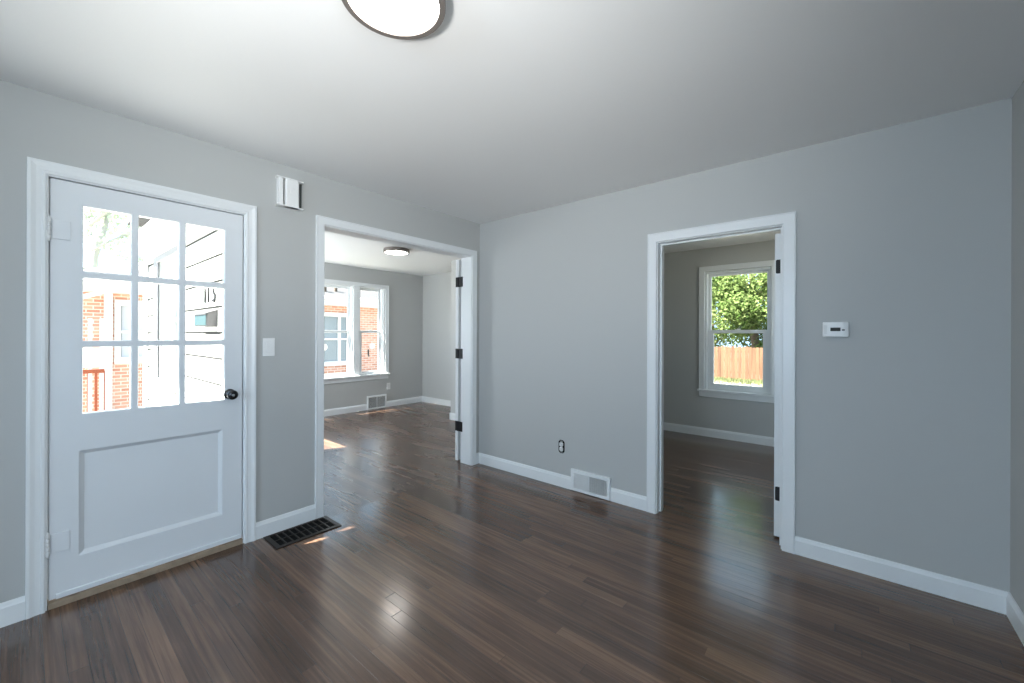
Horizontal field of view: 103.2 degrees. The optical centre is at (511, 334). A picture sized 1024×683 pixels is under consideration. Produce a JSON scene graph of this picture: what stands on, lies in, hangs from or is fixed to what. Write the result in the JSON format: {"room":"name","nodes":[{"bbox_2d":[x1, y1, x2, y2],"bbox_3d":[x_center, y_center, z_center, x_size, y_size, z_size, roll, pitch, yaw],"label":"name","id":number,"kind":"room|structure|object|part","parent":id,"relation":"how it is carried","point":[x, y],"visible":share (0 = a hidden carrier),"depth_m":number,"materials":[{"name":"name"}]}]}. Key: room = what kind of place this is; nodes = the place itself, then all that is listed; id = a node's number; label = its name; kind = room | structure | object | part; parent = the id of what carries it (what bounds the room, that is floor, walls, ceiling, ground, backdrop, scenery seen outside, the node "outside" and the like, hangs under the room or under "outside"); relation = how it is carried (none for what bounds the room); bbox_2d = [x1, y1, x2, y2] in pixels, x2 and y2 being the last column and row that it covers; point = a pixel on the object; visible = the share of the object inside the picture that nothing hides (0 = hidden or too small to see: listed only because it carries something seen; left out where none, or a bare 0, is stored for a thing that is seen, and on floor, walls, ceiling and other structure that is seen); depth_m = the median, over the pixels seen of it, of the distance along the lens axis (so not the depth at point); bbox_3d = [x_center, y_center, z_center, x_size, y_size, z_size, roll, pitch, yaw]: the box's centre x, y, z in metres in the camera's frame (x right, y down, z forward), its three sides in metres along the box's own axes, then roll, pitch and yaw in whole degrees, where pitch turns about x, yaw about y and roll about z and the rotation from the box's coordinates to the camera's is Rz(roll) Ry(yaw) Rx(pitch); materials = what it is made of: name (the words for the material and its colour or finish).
{"room":"empty living room","nodes":[
{"label":"empty living room","id":0,"kind":"room"},
{"bbox_2d":[127,215,150,226],"bbox_3d":[-1.677,-1.372,2.258,8.036,0.100,11.420,0,0,40],"label":"roof","id":1,"kind":"structure","parent":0,"point":[142,221],"depth_m":4.84,"materials":[{"name":"grey"}]},
{"bbox_2d":[148,229,222,405],"bbox_3d":[-2.993,0.324,3.871,3.520,2.902,0.214,0,0,40],"label":"wall","id":2,"kind":"structure","parent":0,"point":[211,270],"depth_m":3.48,"materials":[{"name":"white paint"}]},
{"bbox_2d":[143,253,148,405],"bbox_3d":[-4.404,0.405,4.965,0.210,2.760,0.135,0,0,40],"label":"trim","id":3,"kind":"structure","parent":2,"relation":"attached to","point":[145,263],"depth_m":4.88,"materials":[{"name":"white"}]},
{"bbox_2d":[127,219,188,255],"bbox_3d":[-3.192,-1.045,3.809,3.745,0.170,0.170,0,0,40],"label":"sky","id":4,"kind":"structure","parent":2,"relation":"attached to","point":[154,233],"depth_m":4.08,"materials":[{"name":"white"}]},
{"bbox_2d":[146,245,177,392],"bbox_3d":[-3.560,-0.189,4.312,1.300,1.475,0.306,0,0,40],"label":"window","id":5,"kind":"structure","parent":2,"relation":"in","point":[169,267],"depth_m":4.61,"materials":[{"name":"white glass"}]},
{"bbox_3d":[-3.627,0.518,4.235,1.300,0.060,0.105,0,0,40],"label":"sill","id":6,"kind":"part","parent":5,"relation":"part of","materials":[{"name":"white"}]},
{"bbox_3d":[-3.537,-0.162,4.340,1.020,1.300,0.150,0,0,40],"label":"frame","id":7,"kind":"part","parent":5,"relation":"part of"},
{"bbox_3d":[-3.545,-0.468,4.329,0.984,0.652,0.030,0,0,40],"label":"sash","id":8,"kind":"part","parent":5,"relation":"part of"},
{"bbox_3d":[-3.525,0.142,4.357,0.984,0.652,0.032,0,0,40],"label":"sash","id":9,"kind":"part","parent":5,"relation":"part of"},
{"bbox_2d":[147,225,207,261],"bbox_3d":[-3.093,-0.919,3.811,3.595,0.107,0.018,0,0,40],"label":"trim","id":10,"kind":"structure","parent":2,"relation":"attached to","point":[191,231],"depth_m":4.08,"materials":[{"name":"white"}]},
{"bbox_2d":[204,288,205,302],"bbox_3d":[-2.524,-0.319,3.337,0.020,0.128,0.008,0,0,40],"label":"house number","id":11,"kind":"object","parent":2,"relation":"attached to","point":[204,288],"visible":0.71,"depth_m":3.33,"materials":[{"name":"black metal"}]},
{"bbox_2d":[193,310,217,326],"bbox_3d":[-2.437,-0.127,3.228,0.370,0.135,0.084,0,0,40],"label":"mailbox","id":12,"kind":"structure","parent":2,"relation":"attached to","point":[209,318],"depth_m":3.13,"materials":[{"name":"white metal"}]},
{"bbox_3d":[-2.459,-0.110,3.202,0.328,0.080,0.005,0,0,40],"label":"panel","id":13,"kind":"part","parent":12,"relation":"part of","materials":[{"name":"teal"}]},
{"bbox_3d":[-2.437,-0.173,3.228,0.370,0.043,0.084,0,0,40],"label":"lid","id":14,"kind":"part","parent":12,"relation":"part of","materials":[{"name":"grey metal"}]},
{"bbox_2d":[207,288,208,302],"bbox_3d":[-2.451,-0.319,3.276,0.020,0.128,0.008,0,0,40],"label":"house number","id":15,"kind":"object","parent":2,"relation":"attached to","point":[207,288],"visible":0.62,"depth_m":3.27,"materials":[{"name":"black metal"}]},
{"bbox_2d":[212,288,215,301],"bbox_3d":[-2.337,-0.317,3.181,0.074,0.130,0.008,0,0,40],"label":"house number","id":16,"kind":"object","parent":2,"relation":"attached to","point":[213,292],"visible":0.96,"depth_m":3.17,"materials":[{"name":"black metal"}]},
{"bbox_2d":[0,80,479,602],"bbox_3d":[-1.670,0.087,2.606,0.130,2.417,9.770,0,0,40],"label":"wall","id":17,"kind":"structure","parent":0,"point":[33,123],"depth_m":2.45,"materials":[{"name":"grey paint"}]},
{"bbox_2d":[0,596,24,627],"bbox_3d":[-2.614,1.240,1.363,0.014,0.104,1.256,0,0,40],"label":"baseboard","id":18,"kind":"structure","parent":17,"relation":"attached to","point":[12,611],"depth_m":1.81,"materials":[{"name":"white wood"}]},
{"bbox_2d":[25,156,256,619],"bbox_3d":[-1.967,0.267,2.249,0.131,2.054,0.838,0,0,40],"label":"door frame","id":19,"kind":"structure","parent":17,"relation":"attached to","point":[48,176],"depth_m":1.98,"materials":[{"name":"white wood"}]},
{"bbox_2d":[45,178,242,599],"bbox_3d":[-1.913,0.259,2.197,0.116,1.990,0.801,0,0,40],"label":"door","id":20,"kind":"structure","parent":17,"relation":"in","point":[133,489],"depth_m":2.13,"materials":[{"name":"white wood"}]},
{"bbox_3d":[-1.932,0.825,2.214,0.015,0.505,0.584,0,0,40],"label":"panel moulding","id":21,"kind":"part","parent":20,"relation":"part of","materials":[{"name":"white wood"}]},
{"bbox_3d":[-1.943,0.825,2.223,0.016,0.505,0.584,0,0,40],"label":"panel","id":22,"kind":"part","parent":20,"relation":"part of","materials":[{"name":"white wood"}]},
{"bbox_3d":[-1.685,0.362,2.439,0.070,0.062,0.062,0,0,40],"label":"knob","id":23,"kind":"part","parent":20,"relation":"part of","materials":[{"name":"black metal"}]},
{"bbox_2d":[263,338,274,355],"bbox_3d":[-1.568,0.083,2.619,0.010,0.116,0.071,0,0,40],"label":"light switch","id":24,"kind":"object","parent":17,"relation":"attached to","point":[268,343],"visible":1,"depth_m":2.62,"materials":[{"name":"white plastic"}]},
{"bbox_2d":[256,504,315,539],"bbox_3d":[-1.500,1.244,2.704,0.014,0.104,0.372,0,0,40],"label":"baseboard","id":25,"kind":"structure","parent":17,"relation":"attached to","point":[285,521],"depth_m":2.69,"materials":[{"name":"white wood"}]},
{"bbox_2d":[275,175,303,210],"bbox_3d":[-1.476,-0.932,2.690,0.056,0.188,0.168,0,0,40],"label":"door chime","id":26,"kind":"object","parent":17,"relation":"attached to","point":[288,189],"visible":1,"depth_m":2.67,"materials":[{"name":"white plastic"}]},
{"bbox_2d":[315,215,476,518],"bbox_3d":[-0.930,0.253,3.508,0.146,2.090,1.501,0,0,40],"label":"door frame","id":27,"kind":"structure","parent":17,"relation":"attached to","point":[466,260],"depth_m":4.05,"materials":[{"name":"white wood"}]},
{"bbox_2d":[455,260,462,459],"bbox_3d":[-0.368,0.263,4.451,0.106,2.050,0.746,0,0,28],"label":"door","id":28,"kind":"structure","parent":17,"relation":"in","point":[459,280],"depth_m":4.16,"materials":[{"name":"white wood"}]},
{"bbox_2d":[476,453,478,463],"bbox_3d":[-0.348,1.248,4.089,0.014,0.104,0.053,0,0,40],"label":"baseboard","id":29,"kind":"structure","parent":17,"relation":"attached to","point":[477,454],"depth_m":4.08,"materials":[{"name":"white wood"}]},
{"bbox_2d":[324,263,422,409],"bbox_3d":[-3.024,0.082,6.429,0.200,2.417,4.080,0,0,40],"label":"wall","id":30,"kind":"structure","parent":0,"point":[405,290],"depth_m":7.38,"materials":[{"name":"grey paint"}]},
{"bbox_2d":[324,404,366,416],"bbox_3d":[-3.300,1.237,5.934,0.014,0.104,2.570,0,0,40],"label":"baseboard","id":31,"kind":"structure","parent":30,"relation":"attached to","point":[336,411],"depth_m":6.62,"materials":[{"name":"white wood"}]},
{"bbox_2d":[324,279,389,383],"bbox_3d":[-2.999,-0.045,6.400,0.215,1.654,2.347,0,0,40],"label":"window","id":32,"kind":"structure","parent":30,"relation":"in","point":[354,334],"depth_m":6.81,"materials":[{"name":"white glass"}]},
{"bbox_3d":[-3.031,-0.410,6.434,0.030,0.770,0.959,0,0,40],"label":"sash","id":33,"kind":"part","parent":32,"relation":"part of","materials":[{"name":"clear glass"}]},
{"bbox_3d":[-3.006,0.313,6.411,0.032,0.759,0.959,0,0,40],"label":"sash","id":34,"kind":"part","parent":32,"relation":"part of","materials":[{"name":"clear glass"}]},
{"bbox_3d":[-3.021,-0.050,6.424,0.150,1.525,0.995,0,0,40],"label":"frame","id":35,"kind":"part","parent":32,"relation":"part of","materials":[{"name":"white wood"}]},
{"bbox_3d":[-2.496,-0.408,7.078,0.030,0.770,0.424,0,0,40],"label":"sash","id":36,"kind":"part","parent":32,"relation":"part of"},
{"bbox_3d":[-2.471,0.315,7.055,0.032,0.759,0.424,0,0,40],"label":"sash","id":37,"kind":"part","parent":32,"relation":"part of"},
{"bbox_3d":[-2.486,-0.048,7.068,0.150,1.525,0.460,0,0,40],"label":"frame","id":38,"kind":"part","parent":32,"relation":"part of","materials":[{"name":"white wood"}]},
{"bbox_2d":[367,394,386,409],"bbox_3d":[-2.351,1.175,7.067,0.026,0.235,0.377,0,0,40],"label":"air vent","id":39,"kind":"object","parent":30,"relation":"in","point":[375,401],"visible":1,"depth_m":7.06,"materials":[{"name":"grey metal"}]},
{"bbox_2d":[387,396,421,406],"bbox_3d":[-1.979,1.242,7.524,0.014,0.104,0.795,0,0,40],"label":"baseboard","id":40,"kind":"structure","parent":30,"relation":"attached to","point":[413,399],"depth_m":7.50,"materials":[{"name":"white wood"}]},
{"bbox_2d":[422,272,450,400],"bbox_3d":[-0.408,0.092,6.823,3.320,2.417,0.130,0,0,40],"label":"wall","id":41,"kind":"structure","parent":0,"point":[436,353],"depth_m":7.55,"materials":[{"name":"grey paint"}]},
{"bbox_2d":[422,396,450,406],"bbox_3d":[-1.096,1.246,7.298,1.660,0.104,0.014,0,0,40],"label":"baseboard","id":42,"kind":"structure","parent":41,"relation":"attached to","point":[424,399],"depth_m":7.54,"materials":[{"name":"white wood"}]},
{"bbox_2d":[451,259,460,412],"bbox_3d":[-0.052,0.093,5.952,1.660,2.417,0.755,0,0,40],"label":"wall","id":43,"kind":"structure","parent":0,"point":[453,263],"depth_m":6.16,"materials":[{"name":"grey paint"}]},
{"bbox_2d":[449,413,454,420],"bbox_3d":[-0.308,1.248,5.661,1.674,0.104,0.014,0,0,40],"label":"baseboard","id":44,"kind":"structure","parent":43,"relation":"attached to","point":[452,415],"depth_m":6.14,"materials":[{"name":"white wood"}]},
{"bbox_2d":[0,0,1023,275],"bbox_3d":[-1.632,-1.222,2.579,7.256,0.200,9.770,0,0,40],"label":"ceiling","id":45,"kind":"structure","parent":0,"point":[508,108],"depth_m":1.79,"materials":[{"name":"white paint"}]},
{"bbox_2d":[341,0,445,39],"bbox_3d":[-0.381,-1.091,1.308,0.332,0.050,0.332,0,0,40],"label":"ceiling light","id":46,"kind":"object","parent":45,"relation":"attached to","point":[396,19],"visible":1,"depth_m":1.36,"materials":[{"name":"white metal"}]},
{"bbox_2d":[383,247,409,254],"bbox_3d":[-1.520,-1.096,5.346,0.332,0.050,0.332,0,0,40],"label":"ceiling light","id":47,"kind":"object","parent":45,"relation":"attached to","point":[387,250],"visible":1,"depth_m":5.25,"materials":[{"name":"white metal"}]},
{"bbox_2d":[385,251,407,254],"bbox_3d":[-1.520,-1.075,5.346,0.288,0.008,0.288,0,0,40],"label":"diffuser","id":48,"kind":"object","parent":47,"relation":"attached to","point":[386,252],"depth_m":5.33,"materials":[{"name":"white plastic"}]},
{"bbox_2d":[0,402,1023,682],"bbox_3d":[-1.642,1.355,2.579,7.256,0.120,9.770,0,0,40],"label":"floor","id":49,"kind":"structure","parent":0,"point":[481,573],"depth_m":1.98,"materials":[{"name":"brown wood"}]},
{"bbox_2d":[47,538,242,609],"bbox_3d":[-1.970,1.279,2.248,0.134,0.030,0.794,0,0,40],"label":"threshold","id":50,"kind":"object","parent":49,"relation":"on","point":[51,604],"visible":0.52,"depth_m":2.14,"materials":[{"name":"brown wood"}]},
{"bbox_2d":[263,516,341,549],"bbox_3d":[-1.368,1.293,2.666,0.221,0.007,0.406,0,0,40],"label":"floor vent","id":51,"kind":"object","parent":49,"relation":"in","point":[284,538],"visible":1,"depth_m":2.65,"materials":[{"name":"brown metal"}]},
{"bbox_3d":[-1.371,1.294,2.669,0.006,0.004,0.350,0,0,40],"label":"damper rail","id":52,"kind":"part","parent":51,"relation":"part of","materials":[{"name":"brown metal"}]},
{"bbox_2d":[664,240,774,437],"bbox_3d":[2.771,0.104,5.136,3.466,2.417,0.200,0,0,40],"label":"wall","id":53,"kind":"structure","parent":0,"point":[683,405],"depth_m":5.34,"materials":[{"name":"grey paint"}]},
{"bbox_2d":[664,422,773,446],"bbox_3d":[2.698,1.260,5.054,3.466,0.104,0.014,0,0,40],"label":"baseboard","id":54,"kind":"structure","parent":53,"relation":"attached to","point":[728,435],"depth_m":5.10,"materials":[{"name":"white wood"}]},
{"bbox_2d":[697,260,774,402],"bbox_3d":[2.808,-0.033,5.057,0.887,1.675,0.215,0,0,40],"label":"window","id":55,"kind":"structure","parent":53,"relation":"in","point":[707,387],"depth_m":5.07,"materials":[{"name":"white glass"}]},
{"bbox_3d":[2.814,0.330,5.066,0.689,0.769,0.032,0,0,40],"label":"sash","id":56,"kind":"part","parent":55,"relation":"part of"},
{"bbox_3d":[2.840,-0.398,5.094,0.689,0.770,0.030,0,0,40],"label":"sash","id":57,"kind":"part","parent":55,"relation":"part of","materials":[{"name":"clear glass"}]},
{"bbox_2d":[714,348,762,386],"bbox_3d":[5.403,2.222,18.845,110.000,0.300,110.000,0,0,40],"label":"ground","id":58,"kind":"structure","parent":0,"point":[744,384],"depth_m":17.23,"materials":[{"name":"plant"}]},
{"bbox_2d":[83,208,142,268],"bbox_3d":[-17.376,-3.232,16.516,8.296,10.472,7.328,0,0,40],"label":"leafy tree","id":59,"kind":"object","parent":58,"relation":"on","point":[105,217],"visible":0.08,"depth_m":16.91,"materials":[{"name":"green plant"}]},
{"bbox_2d":[83,263,377,411],"bbox_3d":[-7.803,-0.244,14.578,6.970,4.231,12.300,0,0,40],"label":"brick house","id":60,"kind":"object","parent":58,"relation":"on","point":[106,303],"visible":0.31,"depth_m":8.95,"materials":[{"name":"red"}]},
{"bbox_3d":[-8.748,0.768,8.416,0.060,2.200,0.060,0,0,40],"label":"porch post","id":61,"kind":"part","parent":60,"relation":"part of","materials":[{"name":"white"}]},
{"bbox_3d":[-8.790,0.768,8.373,0.110,0.080,0.540,0,0,40],"label":"porch rail","id":62,"kind":"part","parent":60,"relation":"part of","materials":[{"name":"red wood"}]},
{"bbox_3d":[-8.639,0.769,8.547,0.060,2.200,0.060,0,0,40],"label":"porch post","id":63,"kind":"part","parent":60,"relation":"part of","materials":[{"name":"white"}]},
{"bbox_3d":[-8.750,0.488,8.796,0.110,2.760,0.130,0,0,40],"label":"corner post","id":64,"kind":"part","parent":60,"relation":"part of","materials":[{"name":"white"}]},
{"bbox_2d":[121,306,142,356],"bbox_3d":[-8.432,-0.060,9.300,0.006,1.180,0.740,0,0,40],"label":"window","id":65,"kind":"structure","parent":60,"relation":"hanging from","point":[125,310],"depth_m":9.09,"materials":[{"name":"white glass"}]},
{"bbox_3d":[-5.740,0.150,12.556,0.010,1.460,1.370,0,0,40],"label":"pane","id":66,"kind":"part","parent":60,"relation":"part of","materials":[{"name":"grey"}]},
{"bbox_2d":[712,275,761,346],"bbox_3d":[15.947,-2.644,32.008,7.226,9.548,6.084,0,0,40],"label":"leafy tree","id":67,"kind":"object","parent":58,"relation":"on","point":[717,339],"visible":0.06,"depth_m":31.30,"materials":[{"name":"green plant"}]},
{"bbox_2d":[714,346,762,380],"bbox_3d":[10.780,1.318,18.355,16.891,1.550,0.126,0,0,40],"label":"wooden fence","id":68,"kind":"object","parent":58,"relation":"on","point":[728,363],"visible":0.09,"depth_m":18.62,"materials":[{"name":"brown wood"}]},
{"bbox_2d":[712,273,766,358],"bbox_3d":[13.566,-4.052,21.815,6.913,12.326,6.618,0,0,13],"label":"leafy tree","id":69,"kind":"object","parent":58,"relation":"on","point":[739,306],"visible":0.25,"depth_m":20.90,"materials":[{"name":"green plant"}]},
{"bbox_2d":[479,98,1011,591],"bbox_3d":[1.042,0.097,3.056,3.466,2.417,0.130,0,0,40],"label":"wall","id":70,"kind":"structure","parent":0,"point":[903,431],"depth_m":2.27,"materials":[{"name":"grey paint"}]},
{"bbox_2d":[479,453,570,489],"bbox_3d":[0.079,1.250,3.759,1.093,0.104,0.014,0,0,40],"label":"baseboard","id":71,"kind":"structure","parent":70,"relation":"attached to","point":[557,479],"depth_m":3.71,"materials":[{"name":"white wood"}]},
{"bbox_2d":[559,440,564,452],"bbox_3d":[0.423,0.962,3.480,0.060,0.112,0.014,0,0,40],"label":"electrical outlet","id":72,"kind":"object","parent":70,"relation":"attached to","point":[561,442],"visible":1,"depth_m":3.47,"materials":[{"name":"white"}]},
{"bbox_2d":[571,468,610,500],"bbox_3d":[0.633,1.212,3.291,0.355,0.176,0.026,0,0,40],"label":"air vent","id":73,"kind":"object","parent":70,"relation":"in","point":[592,484],"visible":1,"depth_m":3.28,"materials":[{"name":"grey metal"}]},
{"bbox_2d":[610,487,646,510],"bbox_3d":[0.886,1.253,3.089,0.291,0.104,0.014,0,0,40],"label":"baseboard","id":74,"kind":"structure","parent":70,"relation":"attached to","point":[637,501],"depth_m":3.08,"materials":[{"name":"white wood"}]},
{"bbox_2d":[646,211,795,553],"bbox_3d":[1.391,0.312,2.765,0.795,1.989,0.131,0,0,40],"label":"door frame","id":75,"kind":"structure","parent":70,"relation":"attached to","point":[660,245],"depth_m":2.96,"materials":[{"name":"white wood"}]},
{"bbox_2d":[774,233,780,536],"bbox_3d":[1.918,0.326,2.901,0.098,1.943,0.747,0,0,39],"label":"door","id":76,"kind":"structure","parent":70,"relation":"in","point":[777,236],"depth_m":2.60,"materials":[{"name":"white wood"}]},
{"bbox_2d":[822,322,848,336],"bbox_3d":[1.830,-0.027,2.297,0.117,0.084,0.030,0,0,40],"label":"thermostat","id":77,"kind":"object","parent":70,"relation":"attached to","point":[829,329],"visible":1,"depth_m":2.29,"materials":[{"name":"white plastic"}]},
{"bbox_2d":[795,536,1008,614],"bbox_3d":[2.005,1.257,2.158,0.830,0.104,0.014,0,0,40],"label":"baseboard","id":78,"kind":"structure","parent":70,"relation":"attached to","point":[971,593],"depth_m":2.11,"materials":[{"name":"white wood"}]},
{"bbox_2d":[1010,81,1023,613],"bbox_3d":[1.099,0.097,0.304,0.140,2.417,9.770,0,0,40],"label":"wall","id":79,"kind":"structure","parent":0,"point":[1017,227],"depth_m":1.83,"materials":[{"name":"grey paint"}]},
{"bbox_2d":[1006,592,1023,645],"bbox_3d":[0.981,1.253,0.288,0.014,0.104,4.200,0,0,40],"label":"baseboard","id":80,"kind":"structure","parent":79,"relation":"attached to","point":[1014,613],"depth_m":1.80,"materials":[{"name":"white wood"}]}
]}

